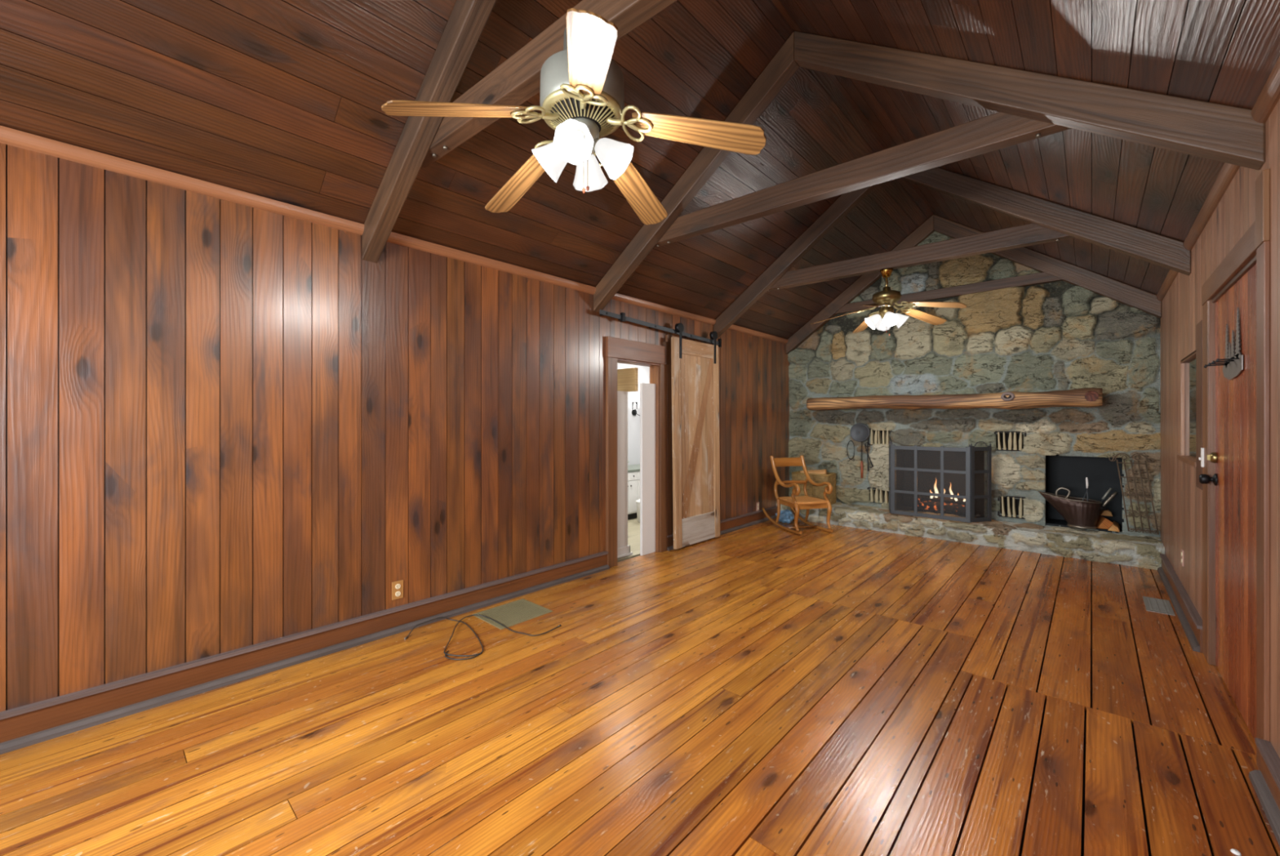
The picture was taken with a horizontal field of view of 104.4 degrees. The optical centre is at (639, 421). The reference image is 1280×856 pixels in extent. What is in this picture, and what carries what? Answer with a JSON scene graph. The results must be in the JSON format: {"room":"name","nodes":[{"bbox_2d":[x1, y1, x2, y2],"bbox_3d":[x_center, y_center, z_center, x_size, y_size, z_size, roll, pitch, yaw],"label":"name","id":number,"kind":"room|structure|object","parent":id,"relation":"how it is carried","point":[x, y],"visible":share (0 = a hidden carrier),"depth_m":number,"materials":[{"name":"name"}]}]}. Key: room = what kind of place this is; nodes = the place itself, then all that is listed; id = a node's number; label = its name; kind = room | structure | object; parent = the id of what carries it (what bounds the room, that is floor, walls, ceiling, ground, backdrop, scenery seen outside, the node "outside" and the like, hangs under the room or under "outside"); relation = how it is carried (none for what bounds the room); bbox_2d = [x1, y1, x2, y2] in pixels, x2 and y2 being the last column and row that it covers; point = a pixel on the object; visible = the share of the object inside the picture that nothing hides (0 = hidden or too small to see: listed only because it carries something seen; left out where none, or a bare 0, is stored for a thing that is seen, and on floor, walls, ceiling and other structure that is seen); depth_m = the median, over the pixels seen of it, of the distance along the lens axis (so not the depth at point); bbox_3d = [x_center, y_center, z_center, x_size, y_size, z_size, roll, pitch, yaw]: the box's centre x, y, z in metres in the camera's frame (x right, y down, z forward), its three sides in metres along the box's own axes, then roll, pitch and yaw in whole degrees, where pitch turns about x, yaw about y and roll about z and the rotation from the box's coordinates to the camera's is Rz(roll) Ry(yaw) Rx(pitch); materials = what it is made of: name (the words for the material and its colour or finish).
{"room":"living room","nodes":[
{"label":"living room","id":0,"kind":"room"},
{"bbox_2d":[0,142,789,711],"bbox_3d":[-0.569,0.062,4.405,0.110,2.575,8.450,0,0,42],"label":"wall","id":1,"kind":"structure","parent":0,"point":[225,425],"depth_m":2.69,"materials":[{"name":"brown wood"}]},
{"bbox_2d":[0,551,609,754],"bbox_3d":[-1.792,1.272,2.940,0.052,0.155,4.437,0,0,42],"label":"baseboard","id":2,"kind":"structure","parent":1,"relation":"attached to","point":[20,726],"depth_m":2.62,"materials":[{"name":"brown wood"}]},
{"bbox_2d":[0,125,788,343],"bbox_3d":[-0.563,-1.179,4.298,0.042,0.057,8.100,0,0,42],"label":"trim","id":3,"kind":"structure","parent":1,"relation":"attached to","point":[9,136],"depth_m":2.69,"materials":[{"name":"brown wood"}]},
{"bbox_2d":[391,579,403,599],"bbox_3d":[-1.569,1.088,3.215,0.011,0.115,0.070,0,0,42],"label":"wall outlet","id":4,"kind":"object","parent":1,"relation":"attached to","point":[397,586],"visible":1,"depth_m":3.21,"materials":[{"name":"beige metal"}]},
{"bbox_2d":[395,583,400,588],"bbox_3d":[-1.570,1.064,3.216,0.010,0.033,0.032,0,0,42],"label":"socket","id":5,"kind":"object","parent":4,"relation":"attached to","point":[397,585],"depth_m":3.21,"materials":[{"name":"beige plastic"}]},
{"bbox_2d":[395,591,400,595],"bbox_3d":[-1.570,1.112,3.216,0.010,0.033,0.032,0,0,42],"label":"socket","id":6,"kind":"object","parent":4,"relation":"attached to","point":[397,593],"depth_m":3.21,"materials":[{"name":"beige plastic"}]},
{"bbox_2d":[604,336,667,567],"bbox_3d":[-0.054,0.255,4.940,0.150,2.190,0.875,0,0,42],"label":"trim","id":7,"kind":"structure","parent":1,"relation":"attached to","point":[620,350],"depth_m":4.84,"materials":[{"name":"brown wood"}]},
{"bbox_2d":[599,309,721,346],"bbox_3d":[0.276,-0.953,5.177,0.100,0.135,1.950,0,0,42],"label":"door track","id":8,"kind":"object","parent":1,"relation":"attached to","point":[621,317],"visible":0.96,"depth_m":4.97,"materials":[{"name":"black metal"}]},
{"bbox_2d":[671,322,719,549],"bbox_3d":[0.636,0.144,5.481,0.053,2.372,0.870,0,0,42],"label":"barn door","id":9,"kind":"structure","parent":8,"relation":"hanging from","point":[694,364],"depth_m":5.45,"materials":[{"name":"brown wood"}]},
{"bbox_2d":[665,334,672,546],"bbox_3d":[0.306,0.215,5.262,0.030,2.270,0.084,0,0,42],"label":"trim","id":10,"kind":"structure","parent":1,"relation":"attached to","point":[668,337],"depth_m":5.25,"materials":[{"name":"brown wood"}]},
{"bbox_2d":[666,506,777,550],"bbox_3d":[1.115,1.272,6.134,0.052,0.155,2.465,0,0,42],"label":"baseboard","id":11,"kind":"structure","parent":1,"relation":"attached to","point":[731,524],"depth_m":6.37,"materials":[{"name":"brown wood"}]},
{"bbox_2d":[756,502,759,511],"bbox_3d":[1.593,1.140,6.690,0.011,0.115,0.070,0,0,42],"label":"wall outlet","id":12,"kind":"object","parent":1,"relation":"attached to","point":[757,503],"visible":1,"depth_m":6.68,"materials":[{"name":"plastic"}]},
{"bbox_2d":[617,391,627,547],"bbox_3d":[-0.271,0.520,5.022,0.160,1.660,0.264,0,0,42],"label":"wall","id":13,"kind":"structure","parent":0,"point":[622,396],"depth_m":5.01,"materials":[{"name":"white paint"}]},
{"bbox_2d":[617,544,632,558],"bbox_3d":[-0.246,1.305,5.023,0.195,0.090,0.300,0,0,42],"label":"baseboard","id":14,"kind":"structure","parent":13,"relation":"attached to","point":[623,551],"depth_m":4.99,"materials":[{"name":"white paint"}]},
{"bbox_2d":[617,367,638,391],"bbox_3d":[-0.144,-0.430,5.117,0.300,0.240,0.045,0,0,42],"label":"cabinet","id":15,"kind":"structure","parent":13,"relation":"on","point":[627,378],"depth_m":5.07,"materials":[{"name":"beige wood"}]},
{"bbox_2d":[617,362,649,465],"bbox_3d":[-0.070,0.150,6.418,1.858,2.400,4.600,0,0,42],"label":"wall","id":16,"kind":"structure","parent":0,"point":[633,421],"depth_m":7.71,"materials":[{"name":"white paint"}]},
{"bbox_2d":[631,401,639,415],"bbox_3d":[-0.035,-0.197,7.644,0.160,0.207,0.300,0,0,42],"label":"wall sconce","id":17,"kind":"object","parent":16,"relation":"attached to","point":[633,411],"visible":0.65,"depth_m":7.57,"materials":[{"name":"black metal"}]},
{"bbox_2d":[0,516,1279,855],"bbox_3d":[0.366,1.400,3.824,5.995,0.100,9.050,0,0,42],"label":"floor","id":18,"kind":"structure","parent":0,"point":[764,688],"depth_m":2.15,"materials":[{"name":"brown wood"}]},
{"bbox_2d":[404,613,561,659],"bbox_3d":[-1.018,1.329,3.203,0.669,0.041,0.784,0,0,42],"label":"coaxial cable","id":19,"kind":"object","parent":18,"relation":"on","point":[458,620],"visible":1,"depth_m":3.15,"materials":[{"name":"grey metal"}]},
{"bbox_2d":[471,598,552,629],"bbox_3d":[-0.898,1.348,3.508,0.370,0.004,0.420,0,0,42],"label":"mat","id":20,"kind":"object","parent":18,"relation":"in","point":[519,611],"visible":0.98,"depth_m":3.50,"materials":[{"name":"beige fabric"}]},
{"bbox_2d":[627,463,639,519],"bbox_3d":[-0.088,1.005,7.280,0.560,0.690,1.190,0,0,42],"label":"bathroom vanity","id":21,"kind":"object","parent":18,"relation":"on","point":[633,470],"visible":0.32,"depth_m":6.91,"materials":[{"name":"white paint"}]},
{"bbox_2d":[627,463,639,471],"bbox_3d":[-0.094,0.675,7.285,0.545,0.030,1.190,0,0,42],"label":"countertop","id":22,"kind":"structure","parent":21,"relation":"on","point":[631,468],"depth_m":7.06,"materials":[{"name":"grey stone"}]},
{"bbox_2d":[635,498,639,522],"bbox_3d":[0.050,1.198,6.742,0.212,0.315,0.212,0,0,42],"label":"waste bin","id":23,"kind":"object","parent":18,"relation":"on","point":[637,501],"visible":0.23,"depth_m":6.68,"materials":[{"name":"white paint"}]},
{"bbox_2d":[640,382,655,555],"bbox_3d":[0.082,0.477,5.097,0.030,1.745,0.210,0,0,42],"label":"panel","id":24,"kind":"object","parent":18,"relation":"on","point":[647,391],"visible":1,"depth_m":5.07,"materials":[{"name":"paint"}]},
{"bbox_2d":[775,509,794,523],"bbox_3d":[1.948,1.257,6.644,0.197,0.179,0.226,0,0,-23],"label":"plastic bag","id":25,"kind":"object","parent":18,"relation":"on","point":[786,515],"visible":0.92,"depth_m":6.58,"materials":[{"name":"blue plastic"}]},
{"bbox_2d":[761,454,834,534],"bbox_3d":[2.004,0.898,6.388,0.505,0.909,0.918,0,0,-15],"label":"rocking chair","id":26,"kind":"object","parent":18,"relation":"on","point":[798,502],"visible":1,"depth_m":6.25,"materials":[{"name":"brown wood"}]},
{"bbox_2d":[776,501,1164,569],"bbox_3d":[3.480,1.229,5.931,3.821,0.243,0.442,0,0,42],"label":"stone hearth","id":27,"kind":"object","parent":18,"relation":"on","point":[1143,551],"visible":0.77,"depth_m":5.30,"materials":[{"name":"grey stone"}]},
{"bbox_2d":[791,470,836,503],"bbox_3d":[2.421,0.909,6.910,0.516,0.412,0.304,0,0,42],"label":"box","id":28,"kind":"object","parent":27,"relation":"on","point":[814,491],"visible":0.58,"depth_m":6.77,"materials":[{"name":"brown cardboard"}]},
{"bbox_2d":[800,469,826,476],"bbox_3d":[2.413,0.712,6.912,0.353,0.120,0.100,0,0,28],"label":"log","id":29,"kind":"object","parent":28,"relation":"in","point":[815,471],"visible":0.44,"depth_m":6.86,"materials":[{"name":"brown wood"}]},
{"bbox_2d":[888,440,991,522],"bbox_3d":[3.476,0.667,5.853,1.078,0.902,0.267,0,0,42],"label":"fire screen","id":30,"kind":"object","parent":27,"relation":"on","point":[970,472],"visible":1,"depth_m":5.66,"materials":[{"name":"grey paint"}]},
{"bbox_2d":[1038,486,1102,528],"bbox_3d":[4.535,0.898,5.243,0.512,0.398,0.262,0,0,42],"label":"coal scuttle","id":31,"kind":"object","parent":27,"relation":"on","point":[1077,513],"visible":0.99,"depth_m":5.14,"materials":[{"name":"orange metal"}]},
{"bbox_2d":[1085,476,1088,501],"bbox_3d":[4.646,0.798,5.158,0.022,0.446,0.035,0,0,42],"label":"tongs","id":32,"kind":"object","parent":31,"relation":"in","point":[1086,478],"visible":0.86,"depth_m":5.16,"materials":[{"name":"grey paint"}]},
{"bbox_2d":[1100,505,1107,510],"bbox_3d":[4.701,0.875,5.092,0.145,0.063,0.072,0,0,42],"label":"scoop","id":33,"kind":"object","parent":31,"relation":"on","point":[1102,508],"visible":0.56,"depth_m":5.05,"materials":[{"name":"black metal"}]},
{"bbox_2d":[1101,487,1111,502],"bbox_3d":[4.809,0.839,5.175,0.204,0.308,0.023,0,0,5],"label":"shovel","id":34,"kind":"object","parent":31,"relation":"on","point":[1110,488],"visible":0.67,"depth_m":5.17,"materials":[{"name":"grey paint"}]},
{"bbox_2d":[1100,490,1117,511],"bbox_3d":[4.783,0.851,5.103,0.204,0.286,0.032,0,0,19],"label":"brush","id":35,"kind":"object","parent":31,"relation":"in","point":[1112,495],"visible":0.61,"depth_m":5.08,"materials":[{"name":"grey metal"}]},
{"bbox_2d":[1108,452,1159,533],"bbox_3d":[4.818,0.686,4.849,0.345,0.757,0.124,0,0,42],"label":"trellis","id":36,"kind":"object","parent":27,"relation":"on","point":[1131,493],"visible":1,"depth_m":4.82,"materials":[{"name":"brown metal"}]},
{"bbox_2d":[1142,595,1175,615],"bbox_3d":[3.811,1.348,3.651,0.141,0.004,0.390,0,0,42],"label":"floor vent","id":37,"kind":"object","parent":18,"relation":"in","point":[1153,604],"visible":1,"depth_m":3.64,"materials":[{"name":"grey metal"}]},
{"bbox_2d":[1230,848,1241,855],"bbox_3d":[1.870,1.347,1.557,0.024,0.006,0.024,0,0,42],"label":"button","id":38,"kind":"object","parent":18,"relation":"on","point":[1234,851],"visible":1,"depth_m":1.55,"materials":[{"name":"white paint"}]},
{"bbox_2d":[0,0,1279,338],"bbox_3d":[0.903,-1.854,3.099,4.140,1.453,8.500,0,0,42],"label":"ceiling","id":39,"kind":"structure","parent":0,"point":[281,100],"depth_m":2.65,"materials":[{"name":"brown wood"}]},
{"bbox_2d":[362,0,678,262],"bbox_3d":[-0.208,-1.758,1.881,3.825,1.515,0.183,0,0,41],"label":"roof truss","id":40,"kind":"object","parent":39,"relation":"attached to","point":[423,140],"visible":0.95,"depth_m":2.40,"materials":[{"name":"brown wood"}]},
{"bbox_2d":[381,8,766,225],"bbox_3d":[-0.242,-1.150,1.910,1.253,0.610,1.285,0,0,42],"label":"ceiling fan","id":41,"kind":"object","parent":40,"relation":"hanging from","point":[582,99],"visible":1,"depth_m":1.79,"materials":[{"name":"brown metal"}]},
{"bbox_2d":[593,31,1265,312],"bbox_3d":[1.052,-1.758,3.263,3.825,1.515,0.183,0,0,42],"label":"roof truss","id":42,"kind":"object","parent":39,"relation":"attached to","point":[1029,105],"visible":0.93,"depth_m":2.69,"materials":[{"name":"brown wood"}]},
{"bbox_2d":[713,167,1191,338],"bbox_3d":[2.348,-1.758,4.686,3.825,1.515,0.183,0,0,42],"label":"roof truss","id":43,"kind":"object","parent":39,"relation":"attached to","point":[1050,221],"visible":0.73,"depth_m":4.21,"materials":[{"name":"brown wood"}]},
{"bbox_2d":[810,267,966,335],"bbox_3d":[2.331,-1.133,4.689,1.308,0.635,1.280,0,0,42],"label":"ceiling fan","id":44,"kind":"object","parent":43,"relation":"hanging from","point":[882,319],"visible":1,"depth_m":4.69,"materials":[{"name":"brown wood"}]},
{"bbox_2d":[786,214,1161,354],"bbox_3d":[3.589,-1.758,6.051,3.825,1.515,0.092,0,0,42],"label":"roof truss","id":45,"kind":"object","parent":39,"relation":"attached to","point":[1052,269],"visible":0.77,"depth_m":5.64,"materials":[{"name":"brown wood"}]},
{"bbox_2d":[787,231,1160,537],"bbox_3d":[3.616,-0.695,6.080,3.845,3.690,0.138,0,0,42],"label":"wall","id":46,"kind":"structure","parent":0,"point":[1060,335],"depth_m":5.69,"materials":[{"name":"stone"}]},
{"bbox_2d":[846,440,854,461],"bbox_3d":[2.856,0.395,6.727,0.104,0.287,0.014,0,0,42],"label":"wire beater","id":47,"kind":"object","parent":46,"relation":"hanging from","point":[851,440],"visible":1,"depth_m":6.72,"materials":[{"name":"black metal"}]},
{"bbox_2d":[849,422,870,478],"bbox_3d":[2.945,0.383,6.639,0.250,0.735,0.062,0,0,42],"label":"frying pan","id":48,"kind":"object","parent":46,"relation":"hanging from","point":[860,432],"visible":1,"depth_m":6.62,"materials":[{"name":"grey paint"}]},
{"bbox_2d":[864,441,873,471],"bbox_3d":[3.029,0.458,6.570,0.117,0.386,0.022,0,0,42],"label":"tongs","id":49,"kind":"object","parent":46,"relation":"hanging from","point":[868,455],"visible":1,"depth_m":6.57,"materials":[{"name":"black metal"}]},
{"bbox_2d":[866,486,888,502],"bbox_3d":[3.192,0.970,6.587,0.295,0.200,0.160,0,0,42],"label":"air vent","id":50,"kind":"object","parent":46,"relation":"in","point":[877,495],"visible":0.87,"depth_m":6.55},
{"bbox_2d":[867,427,892,444],"bbox_3d":[3.197,0.198,6.582,0.300,0.225,0.160,0,0,42],"label":"air vent","id":51,"kind":"object","parent":46,"relation":"in","point":[878,437],"visible":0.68,"depth_m":6.55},
{"bbox_2d":[896,448,984,517],"bbox_3d":[3.832,0.728,6.292,1.040,0.885,0.475,0,0,42],"label":"firebox","id":52,"kind":"object","parent":46,"relation":"attached to","point":[953,460],"depth_m":6.54,"materials":[{"name":"black metal"}]},
{"bbox_2d":[911,497,980,516],"bbox_3d":[3.781,1.069,6.181,0.739,0.161,0.384,0,0,42],"label":"bed","id":53,"kind":"object","parent":52,"relation":"on","point":[976,515],"depth_m":6.09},
{"bbox_2d":[917,497,965,505],"bbox_3d":[3.814,1.045,6.257,0.542,0.118,0.121,0,0,42],"label":"log","id":54,"kind":"object","parent":53,"relation":"on","point":[918,499],"visible":0.11,"depth_m":6.37,"materials":[{"name":"grey"}]},
{"bbox_2d":[925,494,965,504],"bbox_3d":[3.810,0.956,6.159,0.457,0.105,0.098,0,0,37],"label":"log","id":55,"kind":"object","parent":54,"relation":"on","point":[947,500],"visible":0.51,"depth_m":6.12,"materials":[{"name":"black wood"}]},
{"bbox_2d":[918,499,965,513],"bbox_3d":[3.736,1.047,6.116,0.115,0.108,0.548,0,0,-45],"label":"log","id":56,"kind":"object","parent":53,"relation":"on","point":[959,508],"visible":0.83,"depth_m":6.08,"materials":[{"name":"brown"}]},
{"bbox_2d":[933,478,938,497],"bbox_3d":[3.661,0.812,6.133,0.044,0.243,0.053,0,0,42],"label":"flame","id":57,"kind":"object","parent":56,"relation":"on","point":[935,485],"visible":0.84,"depth_m":6.12,"materials":[{"name":"yellow"}]},
{"bbox_2d":[949,482,953,498],"bbox_3d":[3.791,0.831,6.042,0.040,0.203,0.041,0,0,42],"label":"flame","id":58,"kind":"object","parent":56,"relation":"on","point":[950,490],"visible":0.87,"depth_m":6.03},
{"bbox_2d":[806,387,1102,410],"bbox_3d":[3.491,-0.239,5.922,2.963,0.200,0.399,0,0,42],"label":"mantel shelf","id":59,"kind":"object","parent":46,"relation":"attached to","point":[1082,397],"visible":1,"depth_m":5.53,"materials":[{"name":"brown wood"}]},
{"bbox_2d":[994,431,1026,450],"bbox_3d":[4.220,0.215,5.652,0.295,0.220,0.160,0,0,42],"label":"air vent","id":60,"kind":"object","parent":46,"relation":"in","point":[1009,440],"visible":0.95,"depth_m":5.63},
{"bbox_2d":[997,495,1025,519],"bbox_3d":[4.233,0.958,5.640,0.260,0.245,0.160,0,0,42],"label":"air vent","id":61,"kind":"object","parent":46,"relation":"in","point":[1010,505],"visible":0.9,"depth_m":5.62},
{"bbox_2d":[1045,454,1124,532],"bbox_3d":[4.790,0.720,5.366,0.688,0.810,0.395,0,0,42],"label":"firewood niche","id":62,"kind":"object","parent":46,"relation":"attached to","point":[1069,472],"depth_m":5.48,"materials":[{"name":"metal"}]},
{"bbox_2d":[1095,515,1113,528],"bbox_3d":[4.880,1.049,5.247,0.146,0.110,0.300,0,0,28],"label":"log","id":63,"kind":"object","parent":62,"relation":"on","point":[1102,522],"visible":0.64,"depth_m":5.13,"materials":[{"name":"brown wood"}]},
{"bbox_2d":[1099,509,1112,515],"bbox_3d":[4.923,0.944,5.254,0.096,0.072,0.200,0,0,37],"label":"log","id":64,"kind":"object","parent":63,"relation":"on","point":[1106,513],"visible":0.63,"depth_m":5.18,"materials":[{"name":"brown wood"}]},
{"bbox_2d":[1107,520,1119,531],"bbox_3d":[4.886,1.071,5.113,0.280,0.065,0.086,0,0,-45],"label":"log","id":65,"kind":"object","parent":62,"relation":"on","point":[1115,526],"visible":0.89,"depth_m":5.03,"materials":[{"name":"beige wood"}]},
{"bbox_2d":[1160,98,1279,757],"bbox_3d":[2.342,0.062,1.756,0.110,2.575,8.450,0,0,42],"label":"wall","id":66,"kind":"structure","parent":0,"point":[1181,500],"depth_m":3.01,"materials":[{"name":"brown wood"}]},
{"bbox_2d":[1157,553,1202,652],"bbox_3d":[4.010,1.272,3.710,0.052,0.155,2.155,0,0,42],"label":"baseboard","id":67,"kind":"structure","parent":66,"relation":"attached to","point":[1191,621],"depth_m":3.42,"materials":[{"name":"brown wood"}]},
{"bbox_2d":[1181,548,1183,565],"bbox_3d":[3.963,0.990,3.627,0.011,0.115,0.070,0,0,42],"label":"wall outlet","id":68,"kind":"object","parent":66,"relation":"attached to","point":[1182,549],"visible":1,"depth_m":3.61,"materials":[{"name":"plastic"}]},
{"bbox_2d":[1177,320,1202,489],"bbox_3d":[3.710,-0.100,3.290,0.110,1.000,1.100,0,0,42],"label":"window","id":69,"kind":"structure","parent":66,"relation":"in","point":[1193,362],"depth_m":3.34,"materials":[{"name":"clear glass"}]},
{"bbox_2d":[1198,447,1204,466],"bbox_3d":[3.252,0.205,2.875,0.020,0.110,0.040,0,0,42],"label":"sensor","id":70,"kind":"object","parent":66,"relation":"attached to","point":[1202,458],"visible":1,"depth_m":2.86,"materials":[{"name":"white paint"}]},
{"bbox_2d":[1156,56,1279,301],"bbox_3d":[2.237,-1.178,1.750,0.036,0.058,8.100,0,0,42],"label":"trim","id":71,"kind":"structure","parent":66,"relation":"attached to","point":[1268,97],"depth_m":2.41,"materials":[{"name":"brown wood"}]},
{"bbox_2d":[1199,263,1256,741],"bbox_3d":[2.810,0.329,2.357,0.102,2.018,1.083,0,0,42],"label":"door","id":72,"kind":"structure","parent":66,"relation":"in","point":[1234,457],"depth_m":2.31,"materials":[{"name":"brown wood"}]},
{"bbox_2d":[1204,306,1243,379],"bbox_3d":[2.829,-0.367,2.418,0.075,0.325,0.445,0,0,42],"label":"key rack","id":73,"kind":"object","parent":72,"relation":"hanging from","point":[1233,366],"visible":1,"depth_m":2.37,"materials":[{"name":"grey metal"}]},
{"bbox_2d":[1201,168,1270,769],"bbox_3d":[2.844,0.200,2.366,0.068,2.300,1.403,0,0,42],"label":"trim","id":74,"kind":"structure","parent":66,"relation":"attached to","point":[1255,240],"depth_m":1.93,"materials":[{"name":"brown wood"}]},
{"bbox_2d":[1248,737,1279,845],"bbox_3d":[0.923,1.272,0.318,0.052,0.155,4.212,0,0,42],"label":"baseboard","id":75,"kind":"structure","parent":66,"relation":"attached to","point":[1265,781],"depth_m":1.76,"materials":[{"name":"brown wood"}]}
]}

